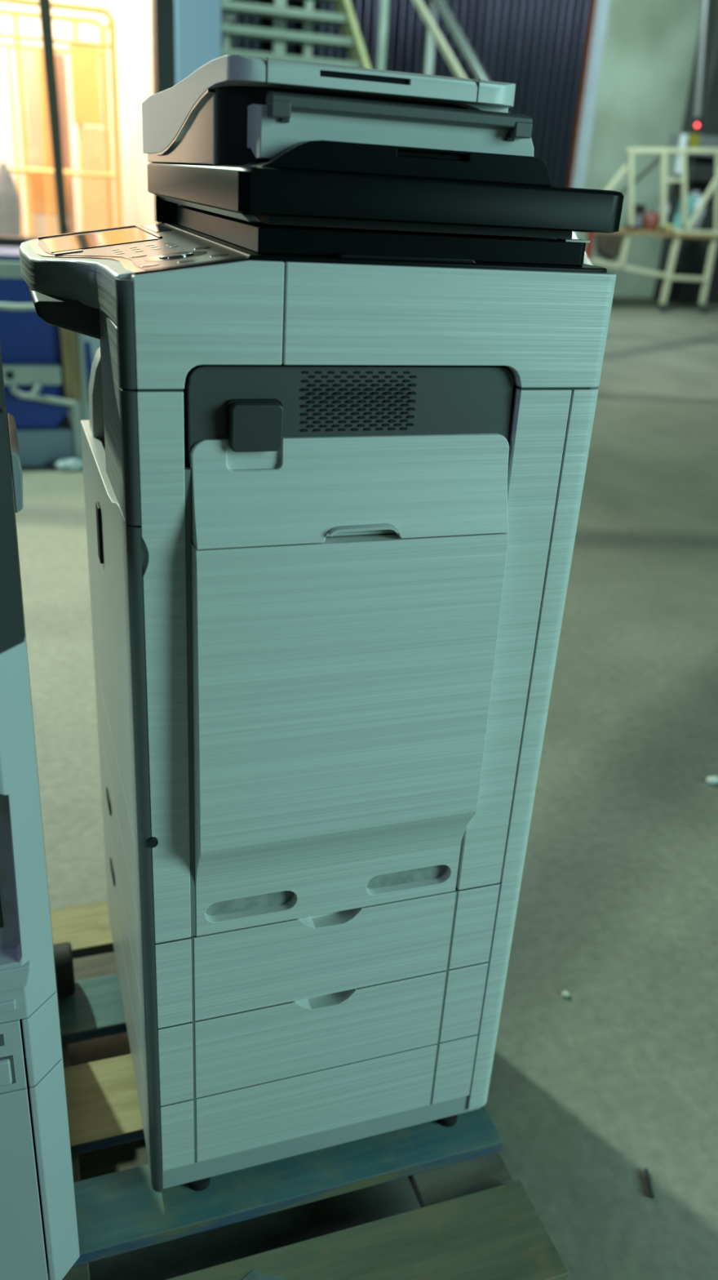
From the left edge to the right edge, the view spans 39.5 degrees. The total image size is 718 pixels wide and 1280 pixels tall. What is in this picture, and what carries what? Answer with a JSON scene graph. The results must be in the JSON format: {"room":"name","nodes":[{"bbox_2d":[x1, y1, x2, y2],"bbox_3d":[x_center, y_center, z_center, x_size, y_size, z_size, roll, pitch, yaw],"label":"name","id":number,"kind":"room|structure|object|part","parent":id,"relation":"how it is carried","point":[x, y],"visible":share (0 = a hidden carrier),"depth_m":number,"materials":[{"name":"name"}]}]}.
{"room":"warehouse","nodes":[
{"label":"warehouse","id":0,"kind":"room"},
{"bbox_2d":[0,0,116,235],"bbox_3d":[-4.575,-4.413,7.406,5.700,4.200,0.100,-5,26,-18],"label":"wall","id":1,"kind":"structure","parent":0,"point":[28,26],"depth_m":8.05,"materials":[{"name":"white paint"}]},
{"bbox_2d":[67,406,72,426],"bbox_3d":[-3.634,-3.002,4.467,5.400,4.200,0.120,-5,26,-18],"label":"wall","id":2,"kind":"structure","parent":0,"point":[69,411],"depth_m":5.92,"materials":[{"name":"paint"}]},
{"bbox_2d":[0,0,175,247],"bbox_3d":[-2.062,-2.618,5.223,2.185,3.060,0.170,-5,26,-18],"label":"window","id":3,"kind":"structure","parent":2,"relation":"in","point":[162,11],"depth_m":5.28,"materials":[{"name":"black metal"}]},
{"bbox_2d":[62,224,68,233],"bbox_3d":[-1.629,-2.271,5.524,0.048,0.105,0.048,-5,26,-18],"label":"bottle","id":4,"kind":"object","parent":3,"relation":"on","point":[64,226],"visible":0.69,"depth_m":5.51,"materials":[{"name":"black glass"}]},
{"bbox_2d":[111,0,155,226],"bbox_3d":[-1.490,-4.048,7.049,0.150,4.200,2.780,-5,26,-18],"label":"wall","id":5,"kind":"structure","parent":0,"point":[132,17],"depth_m":7.35,"materials":[{"name":"white paint"}]},
{"bbox_2d":[174,0,222,84],"bbox_3d":[-0.949,-3.331,5.565,0.247,4.200,0.650,-5,26,-18],"label":"wall column","id":6,"kind":"structure","parent":0,"point":[197,23],"depth_m":5.28,"materials":[{"name":"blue paint"}]},
{"bbox_2d":[11,295,717,1279],"bbox_3d":[3.456,-3.990,12.786,29.000,0.100,31.000,-5,26,-18],"label":"floor","id":7,"kind":"structure","parent":0,"point":[615,1078],"depth_m":2.45,"materials":[{"name":"concrete"}]},
{"bbox_2d":[0,163,21,235],"bbox_3d":[-2.261,-2.326,6.527,0.280,1.420,0.280,-5,26,-18],"label":"chair","id":8,"kind":"object","parent":7,"relation":"on","point":[10,201],"visible":0.56,"depth_m":6.28,"materials":[{"name":"grey fabric"}]},
{"bbox_2d":[0,246,82,466],"bbox_3d":[-2.102,-1.440,5.088,1.270,1.030,0.627,-5,26,-18],"label":"table","id":9,"kind":"object","parent":7,"relation":"on","point":[31,353],"visible":0.56,"depth_m":5.03,"materials":[{"name":"blue paint"}]},
{"bbox_2d":[0,246,20,262],"bbox_3d":[-2.106,-1.910,4.911,1.190,0.030,0.520,-5,26,-18],"label":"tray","id":10,"kind":"object","parent":9,"relation":"on","point":[7,254],"depth_m":4.82,"materials":[{"name":"white plastic"}]},
{"bbox_3d":[-1.825,-1.605,4.815,0.712,0.042,0.047,-6,26,-20],"label":"handle rail","id":11,"kind":"part","parent":9,"relation":"part of","materials":[{"name":"metal"}]},
{"bbox_3d":[-1.592,-1.226,5.035,0.310,0.110,0.034,-5,26,-18],"label":"lever","id":12,"kind":"part","parent":9,"relation":"part of","materials":[{"name":"paint"}]},
{"bbox_2d":[59,327,81,399],"bbox_3d":[-1.450,-1.530,4.996,0.090,0.653,0.042,-5,26,-18],"label":"batten","id":13,"kind":"object","parent":9,"relation":"attached to","point":[72,381],"visible":0.54,"depth_m":5.04,"materials":[{"name":"brown wood"}]},
{"bbox_3d":[-1.469,-1.084,5.226,0.045,0.345,0.050,-5,26,-18],"label":"corner post","id":14,"kind":"part","parent":9,"relation":"part of","materials":[{"name":"paint"}]},
{"bbox_2d":[21,48,75,232],"bbox_3d":[-2.359,-3.291,7.715,0.300,2.170,0.315,-5,26,-18],"label":"tall cabinet","id":15,"kind":"object","parent":7,"relation":"on","point":[29,61],"visible":0.34,"depth_m":7.31,"materials":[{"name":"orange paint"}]},
{"bbox_3d":[-2.271,-3.630,7.408,0.130,1.250,0.015,-5,26,-18],"label":"door","id":16,"kind":"part","parent":15,"relation":"part of","materials":[{"name":"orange paint"}]},
{"bbox_3d":[-2.204,-3.365,7.561,0.040,1.850,0.015,-5,26,-18],"label":"door","id":17,"kind":"part","parent":15,"relation":"part of","materials":[{"name":"metal"}]},
{"bbox_2d":[32,214,69,236],"bbox_3d":[-2.342,-2.680,7.697,0.260,1.078,0.220,-5,26,-18],"label":"stand","id":18,"kind":"object","parent":7,"relation":"on","point":[41,227],"visible":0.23,"depth_m":7.39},
{"bbox_2d":[29,167,68,214],"bbox_3d":[-2.302,-3.318,7.409,0.299,0.320,0.150,-5,26,-18],"label":"crate","id":19,"kind":"object","parent":18,"relation":"on","point":[37,181],"visible":0.38,"depth_m":7.34,"materials":[{"name":"orange paint"}]},
{"bbox_2d":[0,0,123,236],"bbox_3d":[-2.619,-3.031,6.873,1.881,2.368,0.648,-5,26,-18],"label":"roll cage","id":20,"kind":"object","parent":7,"relation":"on","point":[96,176],"visible":0.63,"depth_m":7.01,"materials":[{"name":"yellow paint"}]},
{"bbox_3d":[-2.704,-3.332,7.047,1.835,0.028,0.028,-5,26,-18],"label":"cross rail","id":21,"kind":"part","parent":20,"relation":"part of","materials":[{"name":"yellow metal"}]},
{"bbox_3d":[-2.680,-4.205,6.634,1.765,0.044,0.044,-5,26,-18],"label":"rail","id":22,"kind":"part","parent":20,"relation":"part of","materials":[{"name":"yellow metal"}]},
{"bbox_3d":[-2.488,-3.957,6.122,1.765,0.044,0.044,-5,26,-18],"label":"rail","id":23,"kind":"part","parent":20,"relation":"part of","materials":[{"name":"yellow metal"}]},
{"bbox_3d":[-2.658,-4.031,6.726,1.835,0.028,0.028,-5,26,-18],"label":"cross rail","id":24,"kind":"part","parent":20,"relation":"part of","materials":[{"name":"yellow metal"}]},
{"bbox_3d":[-2.467,-3.783,6.214,1.835,0.028,0.028,-5,26,-18],"label":"cross rail","id":25,"kind":"part","parent":20,"relation":"part of","materials":[{"name":"yellow metal"}]},
{"bbox_3d":[-2.512,-3.085,6.535,1.835,0.028,0.028,-5,26,-18],"label":"cross rail","id":26,"kind":"part","parent":20,"relation":"part of","materials":[{"name":"yellow metal"}]},
{"bbox_3d":[-1.920,-3.902,7.030,0.200,0.500,0.020,-5,26,-18],"label":"panel","id":27,"kind":"part","parent":20,"relation":"part of","materials":[{"name":"yellow paint"}]},
{"bbox_3d":[-1.944,-3.038,7.438,0.170,1.390,0.020,-5,26,-18],"label":"panel","id":28,"kind":"part","parent":20,"relation":"part of","materials":[{"name":"yellow metal"}]},
{"bbox_3d":[-1.686,-4.114,6.698,0.032,0.032,0.600,-5,26,-18],"label":"rail","id":29,"kind":"part","parent":20,"relation":"part of","materials":[{"name":"yellow metal"}]},
{"bbox_2d":[53,457,83,471],"bbox_3d":[-1.499,-0.909,5.178,0.158,0.068,0.077,-5,26,-18],"label":"plastic bag","id":30,"kind":"object","parent":7,"relation":"on","point":[64,464],"visible":0.94,"depth_m":5.16,"materials":[{"name":"white plastic"}]},
{"bbox_2d":[75,332,100,420],"bbox_3d":[-1.227,-1.511,5.439,0.602,0.970,0.490,-5,26,-18],"label":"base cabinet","id":31,"kind":"object","parent":7,"relation":"on","point":[87,346],"visible":0.06,"depth_m":5.15,"materials":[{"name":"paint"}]},
{"bbox_3d":[-1.426,-1.403,5.152,0.027,0.950,0.040,-5,26,-18],"label":"frame post","id":32,"kind":"part","parent":31,"relation":"part of","materials":[{"name":"paint"}]},
{"bbox_2d":[222,0,234,48],"bbox_3d":[-1.332,-4.362,8.957,0.400,3.200,0.108,-5,26,-18],"label":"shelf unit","id":33,"kind":"object","parent":7,"relation":"on","point":[231,15],"visible":0.06,"depth_m":8.55,"materials":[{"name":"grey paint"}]},
{"bbox_2d":[48,901,568,1279],"bbox_3d":[-0.511,0.779,1.546,1.368,0.144,0.917,-5,26,-18],"label":"pallet","id":34,"kind":"object","parent":7,"relation":"on","point":[473,1221],"visible":0.32,"depth_m":1.43,"materials":[{"name":"brown wood"}]},
{"bbox_2d":[0,346,79,1279],"bbox_3d":[-0.650,0.167,1.178,0.575,1.256,0.600,-5,26,-18],"label":"photocopier","id":35,"kind":"object","parent":34,"relation":"on","point":[39,1236],"visible":1,"depth_m":1.06,"materials":[{"name":"white plastic"}]},
{"bbox_3d":[-0.622,-0.307,0.920,0.545,0.097,0.520,-5,26,-18],"label":"panel","id":36,"kind":"part","parent":35,"relation":"part of","materials":[{"name":"black plastic"}]},
{"bbox_3d":[-0.633,-0.134,0.999,0.545,0.281,0.520,-5,26,-18],"label":"panel","id":37,"kind":"part","parent":35,"relation":"part of","materials":[{"name":"plastic"}]},
{"bbox_3d":[-0.649,0.406,1.126,0.505,0.098,0.300,-5,26,-18],"label":"drawer","id":38,"kind":"part","parent":35,"relation":"part of","materials":[{"name":"white plastic"}]},
{"bbox_3d":[-0.371,-0.194,1.080,0.010,0.063,0.180,-5,26,-18],"label":"trim","id":39,"kind":"part","parent":35,"relation":"part of","materials":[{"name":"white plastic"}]},
{"bbox_3d":[-0.662,0.610,1.219,0.505,0.346,0.300,-5,26,-18],"label":"drawer","id":40,"kind":"part","parent":35,"relation":"part of","materials":[{"name":"white plastic"}]},
{"bbox_3d":[-0.649,0.122,1.117,0.545,0.423,0.520,-5,26,-18],"label":"panel","id":41,"kind":"part","parent":35,"relation":"part of","materials":[{"name":"white plastic"}]},
{"bbox_3d":[-0.425,0.338,1.306,0.038,0.098,0.520,-5,26,-18],"label":"panel","id":42,"kind":"part","parent":35,"relation":"part of","materials":[{"name":"white plastic"}]},
{"bbox_3d":[-0.438,0.542,1.399,0.038,0.346,0.520,-5,26,-18],"label":"panel","id":43,"kind":"part","parent":35,"relation":"part of","materials":[{"name":"white plastic"}]},
{"bbox_2d":[242,1270,285,1279],"bbox_3d":[-0.129,0.838,1.296,0.050,0.001,0.060,20,29,31],"label":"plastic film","id":44,"kind":"object","parent":34,"relation":"on","point":[255,1274],"visible":1,"depth_m":1.31,"materials":[{"name":"clear plastic"}]},
{"bbox_2d":[18,54,624,1192],"bbox_3d":[-0.126,0.013,1.411,0.582,1.402,0.638,-5,26,-18],"label":"photocopier","id":45,"kind":"object","parent":34,"relation":"on","point":[344,379],"visible":1,"depth_m":1.08,"materials":[{"name":"white plastic"}]},
{"bbox_3d":[-0.285,-0.432,1.147,0.190,0.065,0.567,-5,26,-18],"label":"control panel","id":46,"kind":"part","parent":45,"relation":"part of","materials":[{"name":"white plastic"}]},
{"bbox_2d":[88,346,104,443],"bbox_3d":[-0.232,-0.357,1.440,0.304,0.130,0.060,-5,26,-18],"label":"tray","id":47,"kind":"object","parent":45,"relation":"on","point":[96,430],"depth_m":1.38,"materials":[{"name":"white plastic"}]},
{"bbox_3d":[-0.334,-0.138,1.286,0.004,0.075,0.030,-5,26,-18],"label":"handle","id":48,"kind":"part","parent":45,"relation":"part of","materials":[{"name":"black plastic"}]},
{"bbox_3d":[-0.329,-0.502,1.249,0.130,0.024,0.235,-5,26,-18],"label":"screen frame","id":49,"kind":"part","parent":45,"relation":"part of","materials":[{"name":"black plastic"}]},
{"bbox_3d":[-0.393,0.253,1.569,0.003,0.024,0.060,-5,26,-18],"label":"drawer handle","id":50,"kind":"part","parent":45,"relation":"part of","materials":[{"name":"grey plastic"}]},
{"bbox_3d":[-0.401,0.376,1.626,0.003,0.024,0.060,-5,26,-18],"label":"drawer handle","id":51,"kind":"part","parent":45,"relation":"part of","materials":[{"name":"grey plastic"}]},
{"bbox_3d":[-0.341,0.190,1.429,0.018,0.114,0.560,-5,26,-18],"label":"paper drawer","id":52,"kind":"part","parent":45,"relation":"part of","materials":[{"name":"white plastic"}]},
{"bbox_3d":[-0.348,0.304,1.482,0.018,0.135,0.560,-5,26,-18],"label":"paper drawer","id":53,"kind":"part","parent":45,"relation":"part of","materials":[{"name":"white plastic"}]},
{"bbox_3d":[-0.357,0.428,1.539,0.018,0.135,0.560,-5,26,-18],"label":"paper drawer","id":54,"kind":"part","parent":45,"relation":"part of","materials":[{"name":"white plastic"}]},
{"bbox_3d":[-0.213,-0.278,0.911,0.013,0.096,0.020,-5,26,-18],"label":"corner trim","id":55,"kind":"part","parent":45,"relation":"part of","materials":[{"name":"black plastic"}]},
{"bbox_3d":[-0.365,0.560,1.599,0.018,0.154,0.560,-5,26,-18],"label":"paper drawer","id":56,"kind":"part","parent":45,"relation":"part of","materials":[{"name":"white plastic"}]},
{"bbox_3d":[-0.220,-0.174,0.959,0.013,0.130,0.020,-5,26,-18],"label":"corner trim","id":57,"kind":"part","parent":45,"relation":"part of","materials":[{"name":"black plastic"}]},
{"bbox_3d":[-0.269,-0.445,1.131,0.167,0.029,0.537,-5,26,-18],"label":"panel","id":58,"kind":"part","parent":45,"relation":"part of","materials":[{"name":"grey plastic"}]},
{"bbox_3d":[-0.252,0.323,1.187,0.013,0.961,0.020,-5,26,-18],"label":"corner trim","id":59,"kind":"part","parent":45,"relation":"part of","materials":[{"name":"white plastic"}]},
{"bbox_3d":[-0.207,0.063,1.075,0.044,0.654,0.014,-5,26,-18],"label":"panel","id":60,"kind":"part","parent":45,"relation":"part of","materials":[{"name":"white plastic"}]},
{"bbox_3d":[-0.230,0.422,1.240,0.044,0.134,0.014,-5,26,-18],"label":"panel","id":61,"kind":"part","parent":45,"relation":"part of","materials":[{"name":"white plastic"}]},
{"bbox_3d":[-0.238,0.547,1.297,0.044,0.134,0.014,-5,26,-18],"label":"panel","id":62,"kind":"part","parent":45,"relation":"part of","materials":[{"name":"white plastic"}]},
{"bbox_3d":[-0.246,0.665,1.351,0.044,0.122,0.014,-5,26,-18],"label":"panel","id":63,"kind":"part","parent":45,"relation":"part of","materials":[{"name":"white plastic"}]},
{"bbox_3d":[-0.060,0.646,1.419,0.348,0.122,0.027,-5,26,-18],"label":"panel","id":64,"kind":"part","parent":45,"relation":"part of","materials":[{"name":"white plastic"}]},
{"bbox_3d":[-0.052,0.527,1.365,0.348,0.134,0.027,-5,26,-18],"label":"panel","id":65,"kind":"part","parent":45,"relation":"part of","materials":[{"name":"white plastic"}]},
{"bbox_3d":[-0.044,0.403,1.308,0.348,0.134,0.027,-5,26,-18],"label":"panel","id":66,"kind":"part","parent":45,"relation":"part of","materials":[{"name":"white plastic"}]},
{"bbox_2d":[190,433,509,549],"bbox_3d":[0.000,-0.157,1.032,0.343,0.103,0.033,-5,26,-18],"label":"tray","id":67,"kind":"object","parent":45,"relation":"on","point":[248,491],"depth_m":1.03,"materials":[{"name":"white plastic"}]},
{"bbox_3d":[-0.018,0.120,1.159,0.344,0.503,0.050,-5,26,-18],"label":"access door","id":68,"kind":"part","parent":45,"relation":"part of","materials":[{"name":"white plastic"}]},
{"bbox_3d":[-0.002,-0.230,1.017,0.345,0.095,0.014,-5,26,-18],"label":"vent panel","id":69,"kind":"part","parent":45,"relation":"part of","materials":[{"name":"grey plastic"}]},
{"bbox_3d":[-0.012,-0.538,1.203,0.399,0.040,0.605,-5,26,-18],"label":"platen lid","id":70,"kind":"part","parent":45,"relation":"part of","materials":[{"name":"black plastic"}]},
{"bbox_2d":[247,90,533,159],"bbox_3d":[0.031,-0.490,0.975,0.280,0.055,0.112,-5,26,-18],"label":"document tray","id":71,"kind":"object","parent":45,"relation":"on","point":[282,124],"depth_m":0.93,"materials":[{"name":"grey plastic"}]},
{"bbox_2d":[243,140,552,186],"bbox_3d":[0.023,-0.484,1.013,0.294,0.025,0.187,-5,26,-18],"label":"tray","id":72,"kind":"object","parent":45,"relation":"on","point":[464,162],"depth_m":0.94,"materials":[{"name":"black plastic"}]},
{"bbox_3d":[0.139,0.631,1.479,0.061,0.122,0.014,-5,26,-18],"label":"panel","id":73,"kind":"part","parent":45,"relation":"part of","materials":[{"name":"white plastic"}]},
{"bbox_3d":[0.146,0.513,1.425,0.061,0.134,0.014,-5,26,-18],"label":"panel","id":74,"kind":"part","parent":45,"relation":"part of","materials":[{"name":"white plastic"}]},
{"bbox_3d":[0.154,0.389,1.368,0.061,0.134,0.014,-5,26,-18],"label":"panel","id":75,"kind":"part","parent":45,"relation":"part of","materials":[{"name":"white plastic"}]},
{"bbox_3d":[0.179,0.631,1.521,0.037,0.155,0.060,-5,26,-18],"label":"corner panel","id":76,"kind":"part","parent":45,"relation":"part of","materials":[{"name":"white plastic"}]},
{"bbox_3d":[0.188,0.499,1.460,0.037,0.135,0.060,-5,26,-18],"label":"corner panel","id":77,"kind":"part","parent":45,"relation":"part of","materials":[{"name":"white plastic"}]},
{"bbox_3d":[0.196,0.375,1.403,0.037,0.136,0.060,-5,26,-18],"label":"corner panel","id":78,"kind":"part","parent":45,"relation":"part of","materials":[{"name":"white plastic"}]},
{"bbox_3d":[0.178,0.029,1.202,0.062,0.654,0.014,-5,26,-18],"label":"panel","id":79,"kind":"part","parent":45,"relation":"part of","materials":[{"name":"white plastic"}]},
{"bbox_3d":[0.219,0.016,1.238,0.037,0.655,0.060,-5,26,-18],"label":"corner panel","id":80,"kind":"part","parent":45,"relation":"part of","materials":[{"name":"white plastic"}]},
{"bbox_3d":[0.223,-0.416,1.043,0.028,0.002,0.020,-5,26,-18],"label":"bed plate","id":81,"kind":"part","parent":45,"relation":"part of","materials":[{"name":"grey plastic"}]},
{"bbox_2d":[222,0,591,265],"bbox_3d":[0.136,-3.939,8.004,2.897,3.400,2.765,-5,26,-18],"label":"staircase","id":82,"kind":"structure","parent":7,"relation":"on","point":[351,40],"depth_m":8.07,"materials":[{"name":"metal"}]},
{"bbox_3d":[-1.175,-4.393,8.806,0.050,3.400,0.060,-5,26,-18],"label":"post","id":83,"kind":"part","parent":82,"relation":"part of","materials":[{"name":"metal"}]},
{"bbox_3d":[-0.739,-4.431,8.951,0.100,3.400,0.060,-5,26,-18],"label":"post","id":84,"kind":"part","parent":82,"relation":"part of","materials":[{"name":"metal"}]},
{"bbox_3d":[-0.496,-4.452,9.031,0.070,3.400,0.060,-5,26,-18],"label":"post","id":85,"kind":"part","parent":82,"relation":"part of","materials":[{"name":"metal"}]},
{"bbox_3d":[0.138,-4.220,8.736,0.070,3.300,0.060,-5,26,-18],"label":"post","id":86,"kind":"part","parent":82,"relation":"part of","materials":[{"name":"metal"}]},
{"bbox_3d":[0.550,-4.256,8.873,0.070,3.300,0.060,-5,26,-18],"label":"post","id":87,"kind":"part","parent":82,"relation":"part of","materials":[{"name":"metal"}]},
{"bbox_3d":[0.927,-4.288,7.979,0.050,2.566,2.607,-17,32,-38],"label":"rail","id":88,"kind":"part","parent":82,"relation":"part of","materials":[{"name":"yellow metal"}]},
{"bbox_3d":[1.091,-4.314,8.028,0.090,2.618,2.616,-17,31,-37],"label":"handrail","id":89,"kind":"part","parent":82,"relation":"part of","materials":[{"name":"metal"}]},
{"bbox_2d":[561,991,569,997],"bbox_3d":[0.413,0.707,1.997,0.017,0.010,0.013,-5,26,-18],"label":"pebble","id":90,"kind":"object","parent":7,"relation":"on","point":[565,993],"visible":1,"depth_m":1.99,"materials":[{"name":"white stone"}]},
{"bbox_2d":[585,231,594,261],"bbox_3d":[2.291,-3.648,10.171,0.060,1.321,0.060,-5,26,-18],"label":"post","id":91,"kind":"object","parent":7,"relation":"on","point":[591,235],"visible":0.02,"depth_m":10.01,"materials":[{"name":"red paint"}]},
{"bbox_2d":[644,1168,654,1198],"bbox_3d":[0.471,0.882,1.625,0.007,0.007,0.048,4,25,1],"label":"pin","id":92,"kind":"object","parent":7,"relation":"on","point":[646,1170],"visible":1,"depth_m":1.62,"materials":[{"name":"grey metal"}]},
{"bbox_2d":[590,147,717,312],"bbox_3d":[4.021,-5.834,14.171,2.224,2.178,1.075,-5,26,-18],"label":"rack","id":93,"kind":"object","parent":7,"relation":"on","point":[677,234],"visible":0.93,"depth_m":13.73,"materials":[{"name":"beige metal"}]},
{"bbox_3d":[3.640,-5.337,13.727,0.084,0.450,0.062,-5,26,-18],"label":"leg","id":94,"kind":"part","parent":93,"relation":"part of","materials":[{"name":"beige paint"}]},
{"bbox_2d":[626,204,646,230],"bbox_3d":[3.876,-5.918,13.996,0.160,0.330,0.212,-5,26,-18],"label":"radio","id":95,"kind":"object","parent":93,"relation":"on","point":[639,209],"visible":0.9,"depth_m":13.91,"materials":[{"name":"grey plastic"}]},
{"bbox_3d":[3.896,-5.840,13.925,0.100,0.150,0.014,-5,26,-18],"label":"plate","id":96,"kind":"part","parent":95,"relation":"part of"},
{"bbox_2d":[643,210,660,230],"bbox_3d":[4.113,-5.909,14.094,0.273,0.259,0.236,-5,26,-18],"label":"reel","id":97,"kind":"object","parent":93,"relation":"on","point":[651,221],"visible":0.94,"depth_m":14.01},
{"bbox_2d":[653,197,670,231],"bbox_3d":[4.310,-6.052,14.218,0.184,0.440,0.181,-5,26,-18],"label":"bottle","id":98,"kind":"object","parent":93,"relation":"on","point":[659,206],"visible":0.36,"depth_m":14.15,"materials":[{"name":"white plastic"}]},
{"bbox_2d":[657,224,676,231],"bbox_3d":[4.298,-5.748,13.964,0.300,0.090,0.169,-5,26,-18],"label":"cloth","id":99,"kind":"object","parent":93,"relation":"on","point":[668,228],"visible":0.91,"depth_m":13.90,"materials":[{"name":"yellow fabric"}]},
{"bbox_3d":[4.377,-5.217,14.061,0.119,0.952,0.068,-5,26,-18],"label":"leg","id":100,"kind":"part","parent":93,"relation":"part of","materials":[{"name":"beige paint"}]},
{"bbox_2d":[671,195,697,232],"bbox_3d":[4.556,-5.965,14.018,0.256,0.479,0.150,-5,26,-18],"label":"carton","id":101,"kind":"object","parent":93,"relation":"on","point":[691,200],"visible":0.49,"depth_m":13.97,"materials":[{"name":"teal cardboard"}]},
{"bbox_2d":[688,191,705,230],"bbox_3d":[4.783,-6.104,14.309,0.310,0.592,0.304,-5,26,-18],"label":"spray bottle","id":102,"kind":"object","parent":93,"relation":"on","point":[696,226],"visible":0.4,"depth_m":14.20,"materials":[{"name":"plastic"}]},
{"bbox_3d":[4.987,-5.283,14.258,0.071,0.947,0.068,-5,26,-18],"label":"leg","id":103,"kind":"part","parent":93,"relation":"part of","materials":[{"name":"beige paint"}]},
{"bbox_2d":[653,0,717,304],"bbox_3d":[5.523,-7.467,15.011,2.288,4.600,1.055,-5,26,-18],"label":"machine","id":104,"kind":"object","parent":7,"relation":"on","point":[700,122],"visible":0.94,"depth_m":14.89,"materials":[{"name":"grey metal"}]},
{"bbox_3d":[4.633,-6.974,14.362,0.115,0.516,0.110,-5,26,-18],"label":"white lever","id":105,"kind":"part","parent":104,"relation":"part of","materials":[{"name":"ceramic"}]},
{"bbox_2d":[706,776,717,783],"bbox_3d":[0.980,0.388,2.763,0.044,0.017,0.029,-5,26,-18],"label":"paper scrap","id":106,"kind":"object","parent":7,"relation":"on","point":[712,780],"visible":1,"depth_m":2.75,"materials":[{"name":"white paper"}]},
{"bbox_2d":[233,0,591,186],"bbox_3d":[0.098,-5.169,9.235,4.373,4.600,0.120,-5,26,-18],"label":"wall","id":107,"kind":"structure","parent":0,"point":[538,46],"depth_m":9.44,"materials":[{"name":"metal"}]},
{"bbox_2d":[566,0,596,187],"bbox_3d":[2.185,-5.356,9.927,0.024,4.590,0.120,-5,26,-18],"label":"strip","id":108,"kind":"object","parent":107,"relation":"attached to","point":[593,9],"visible":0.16,"depth_m":9.86,"materials":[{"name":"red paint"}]},
{"bbox_2d":[571,0,610,237],"bbox_3d":[2.277,-5.572,10.184,0.250,4.800,0.380,-5,26,-18],"label":"trim","id":109,"kind":"structure","parent":107,"relation":"attached to","point":[602,12],"depth_m":10.02,"materials":[{"name":"paint"}]},
{"bbox_2d":[577,0,702,296],"bbox_3d":[5.324,-8.490,15.528,11.000,6.000,0.200,-5,26,-18],"label":"wall","id":110,"kind":"structure","parent":0,"point":[650,46],"depth_m":15.19,"materials":[{"name":"green paint"}]},
{"bbox_2d":[595,233,624,257],"bbox_3d":[3.964,-6.284,15.911,0.476,0.361,0.101,-5,26,-18],"label":"cardboard sheet","id":111,"kind":"object","parent":110,"relation":"attached to","point":[609,244],"visible":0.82,"depth_m":15.86,"materials":[{"name":"brown cardboard"}]},
{"bbox_2d":[617,128,682,192],"bbox_3d":[4.397,-7.327,15.589,1.262,1.218,0.060,-5,26,-18],"label":"conduit","id":112,"kind":"object","parent":110,"relation":"attached to","point":[658,157],"visible":0.53,"depth_m":15.59,"materials":[{"name":"grey metal"}]}
]}

